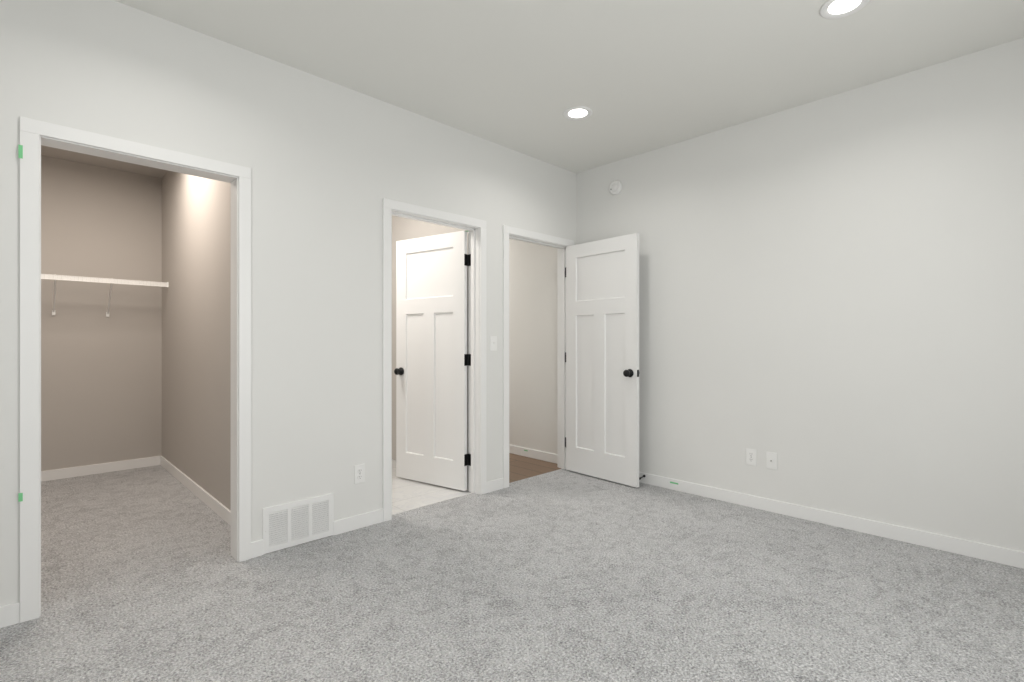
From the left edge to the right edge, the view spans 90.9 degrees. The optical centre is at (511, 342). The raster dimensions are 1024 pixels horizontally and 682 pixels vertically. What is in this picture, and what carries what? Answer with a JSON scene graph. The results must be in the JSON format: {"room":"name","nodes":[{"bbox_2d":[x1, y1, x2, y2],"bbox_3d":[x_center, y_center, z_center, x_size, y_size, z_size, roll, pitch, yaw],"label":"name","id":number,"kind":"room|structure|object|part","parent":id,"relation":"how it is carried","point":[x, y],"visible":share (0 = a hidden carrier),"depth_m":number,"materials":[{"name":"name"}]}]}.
{"room":"empty bedroom","nodes":[
{"label":"empty bedroom","id":0,"kind":"room"},
{"bbox_2d":[41,156,161,470],"bbox_3d":[-3.979,-0.206,4.288,1.880,2.740,0.120,0,0,-44],"label":"wall","id":1,"kind":"structure","parent":0,"point":[101,387],"depth_m":4.50,"materials":[{"name":"paint"}]},
{"bbox_2d":[41,456,158,481],"bbox_3d":[-3.972,1.121,4.202,1.710,0.085,0.013,0,0,-44],"label":"baseboard","id":2,"kind":"structure","parent":1,"relation":"attached to","point":[70,472],"depth_m":4.48,"materials":[{"name":"white wood"}]},
{"bbox_2d":[41,274,167,316],"bbox_3d":[-3.869,-0.395,4.095,1.752,0.322,0.309,0,0,-44],"label":"wire closet shelf","id":3,"kind":"object","parent":1,"relation":"attached to","point":[55,277],"visible":0.81,"depth_m":4.27,"materials":[{"name":"white metal"}]},
{"bbox_2d":[162,171,230,510],"bbox_3d":[-2.376,-0.206,3.862,0.060,2.740,2.730,0,0,-44],"label":"wall","id":4,"kind":"structure","parent":0,"point":[196,332],"depth_m":3.84,"materials":[{"name":"paint"}]},
{"bbox_2d":[159,456,230,525],"bbox_3d":[-2.408,1.121,3.842,0.014,0.085,2.714,0,0,-44],"label":"baseboard","id":5,"kind":"structure","parent":4,"relation":"attached to","point":[221,510],"depth_m":3.77,"materials":[{"name":"white wood"}]},
{"bbox_2d":[0,0,576,627],"bbox_3d":[-1.090,-0.206,3.117,4.620,2.740,0.132,0,0,-44],"label":"wall","id":6,"kind":"structure","parent":0,"point":[330,164],"depth_m":2.87,"materials":[{"name":"white paint"}]},
{"bbox_2d":[20,116,250,622],"bbox_3d":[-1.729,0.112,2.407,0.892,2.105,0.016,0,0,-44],"label":"trim","id":7,"kind":"structure","parent":6,"relation":"attached to","point":[32,131],"depth_m":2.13,"materials":[{"name":"white wood"}]},
{"bbox_2d":[263,493,333,553],"bbox_3d":[-1.223,1.035,2.904,0.402,0.250,0.012,0,0,-44],"label":"air vent","id":8,"kind":"object","parent":6,"relation":"in","point":[287,525],"visible":1,"depth_m":2.89,"materials":[{"name":"white metal"}]},
{"bbox_2d":[18,145,677,501],"bbox_3d":[-0.610,0.124,3.266,3.701,1.979,1.690,0,0,-44],"label":"trim","id":9,"kind":"structure","parent":6,"relation":"attached to","point":[20,155],"depth_m":2.09,"materials":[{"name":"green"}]},
{"bbox_2d":[354,464,364,483],"bbox_3d":[-0.957,0.824,3.167,0.070,0.115,0.007,0,0,-44],"label":"outlet","id":10,"kind":"object","parent":6,"relation":"attached to","point":[359,473],"visible":1,"depth_m":3.16,"materials":[{"name":"white plastic"}]},
{"bbox_2d":[394,230,468,490],"bbox_3d":[-0.670,0.140,4.139,0.768,2.025,0.169,0,0,34],"label":"door leaf","id":11,"kind":"structure","parent":6,"relation":"in","point":[432,362],"depth_m":4.11,"materials":[{"name":"white paint"}]},
{"bbox_3d":[-0.948,0.244,4.327,0.098,0.068,0.169,0,0,34],"label":"knob","id":12,"kind":"part","parent":11,"relation":"part of","materials":[{"name":"black metal"}]},
{"bbox_2d":[382,198,485,521],"bbox_3d":[-0.568,0.112,3.635,0.890,2.105,0.152,0,0,-44],"label":"door frame","id":13,"kind":"structure","parent":6,"relation":"attached to","point":[389,205],"depth_m":3.85,"materials":[{"name":"white wood"}]},
{"bbox_2d":[490,336,496,350],"bbox_3d":[-0.141,0.004,3.956,0.070,0.115,0.016,0,0,-44],"label":"switch plate","id":14,"kind":"object","parent":6,"relation":"attached to","point":[493,343],"visible":1,"depth_m":3.96,"materials":[{"name":"white plastic"}]},
{"bbox_2d":[468,254,565,465],"bbox_3d":[0.088,0.134,4.275,1.084,1.650,0.037,0,0,-40],"label":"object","id":15,"kind":"structure","parent":6,"relation":"attached to","point":[470,359],"depth_m":3.93,"materials":[{"name":"black metal"}]},
{"bbox_2d":[503,225,573,487],"bbox_3d":[0.201,0.112,4.386,0.890,2.105,0.152,0,0,-44],"label":"door frame","id":16,"kind":"structure","parent":6,"relation":"attached to","point":[507,230],"depth_m":4.48,"materials":[{"name":"white wood"}]},
{"bbox_2d":[566,233,639,487],"bbox_3d":[0.752,0.140,4.305,0.169,2.025,0.768,0,0,-41],"label":"door leaf","id":17,"kind":"structure","parent":6,"relation":"in","point":[602,359],"depth_m":4.25,"materials":[{"name":"white paint"}]},
{"bbox_3d":[0.974,0.244,4.053,0.169,0.068,0.098,0,0,-41],"label":"knob","id":18,"kind":"part","parent":17,"relation":"part of","materials":[{"name":"black metal"}]},
{"bbox_2d":[392,216,467,482],"bbox_3d":[-1.124,-0.206,4.992,0.050,2.740,2.600,0,0,-44],"label":"wall","id":19,"kind":"structure","parent":0,"point":[404,229],"depth_m":4.95,"materials":[{"name":"paint"}]},
{"bbox_2d":[392,459,470,514],"bbox_3d":[-1.690,1.181,4.405,1.680,0.030,2.650,0,0,-44],"label":"floor","id":20,"kind":"structure","parent":0,"point":[408,494],"depth_m":3.90,"materials":[{"name":"tile"}]},
{"bbox_2d":[0,465,1023,681],"bbox_3d":[-0.755,1.179,2.774,4.620,0.030,6.790,0,0,-44],"label":"floor","id":21,"kind":"structure","parent":0,"point":[562,575],"depth_m":2.30,"materials":[{"name":"grey carpet"}]},
{"bbox_2d":[41,0,1023,177],"bbox_3d":[-1.219,-1.589,3.335,4.740,0.034,8.240,0,0,-44],"label":"ceiling","id":22,"kind":"structure","parent":0,"point":[637,77],"depth_m":2.74,"materials":[{"name":"paint"}]},
{"bbox_2d":[563,106,592,119],"bbox_3d":[0.452,-1.572,3.456,0.200,0.008,0.200,0,0,-44],"label":"recessed light","id":23,"kind":"object","parent":22,"relation":"in","point":[577,113],"visible":1,"depth_m":3.45,"materials":[{"name":"white plastic"}]},
{"bbox_2d":[568,108,587,117],"bbox_3d":[0.452,-1.574,3.456,0.128,0.003,0.128,0,0,-44],"label":"diffuser","id":24,"kind":"object","parent":23,"relation":"attached to","point":[575,112],"depth_m":3.46,"materials":[{"name":"white plastic"}]},
{"bbox_2d":[819,0,869,18],"bbox_3d":[1.548,-1.572,2.346,0.200,0.008,0.200,0,0,-44],"label":"recessed light","id":25,"kind":"object","parent":22,"relation":"in","point":[832,9],"visible":1,"depth_m":2.36,"materials":[{"name":"white plastic"}]},
{"bbox_2d":[828,0,861,14],"bbox_3d":[1.548,-1.574,2.346,0.128,0.003,0.128,0,0,-44],"label":"diffuser","id":26,"kind":"object","parent":25,"relation":"attached to","point":[835,7],"depth_m":2.36,"materials":[{"name":"white plastic"}]},
{"bbox_2d":[509,453,560,482],"bbox_3d":[-1.325,1.181,5.949,1.000,0.030,4.350,0,0,-44],"label":"floor","id":27,"kind":"structure","parent":0,"point":[521,467],"depth_m":4.71,"materials":[{"name":"brown wood"}]},
{"bbox_2d":[509,38,1023,568],"bbox_3d":[0.430,-0.206,4.944,0.132,2.740,8.240,0,0,-44],"label":"wall","id":28,"kind":"structure","parent":0,"point":[831,301],"depth_m":3.19,"materials":[{"name":"white paint"}]},
{"bbox_2d":[509,445,556,463],"bbox_3d":[-0.953,1.121,6.274,0.013,0.085,4.164,0,0,-44],"label":"baseboard","id":29,"kind":"structure","parent":28,"relation":"attached to","point":[539,455],"depth_m":5.05,"materials":[{"name":"white wood"}]},
{"bbox_2d":[609,180,621,194],"bbox_3d":[0.894,-1.346,4.367,0.034,0.122,0.122,0,0,-44],"label":"smoke detector","id":30,"kind":"object","parent":28,"relation":"attached to","point":[615,187],"visible":1,"depth_m":4.35,"materials":[{"name":"white plastic"}]},
{"bbox_2d":[746,448,755,465],"bbox_3d":[1.694,0.809,3.567,0.007,0.115,0.070,0,0,-44],"label":"outlet","id":31,"kind":"object","parent":28,"relation":"attached to","point":[750,456],"visible":1,"depth_m":3.56,"materials":[{"name":"white plastic"}]},
{"bbox_2d":[766,452,776,469],"bbox_3d":[1.785,0.812,3.466,0.018,0.115,0.070,0,0,-44],"label":"outlet","id":32,"kind":"object","parent":28,"relation":"attached to","point":[771,460],"visible":1,"depth_m":3.47,"materials":[{"name":"white plastic"}]}
]}

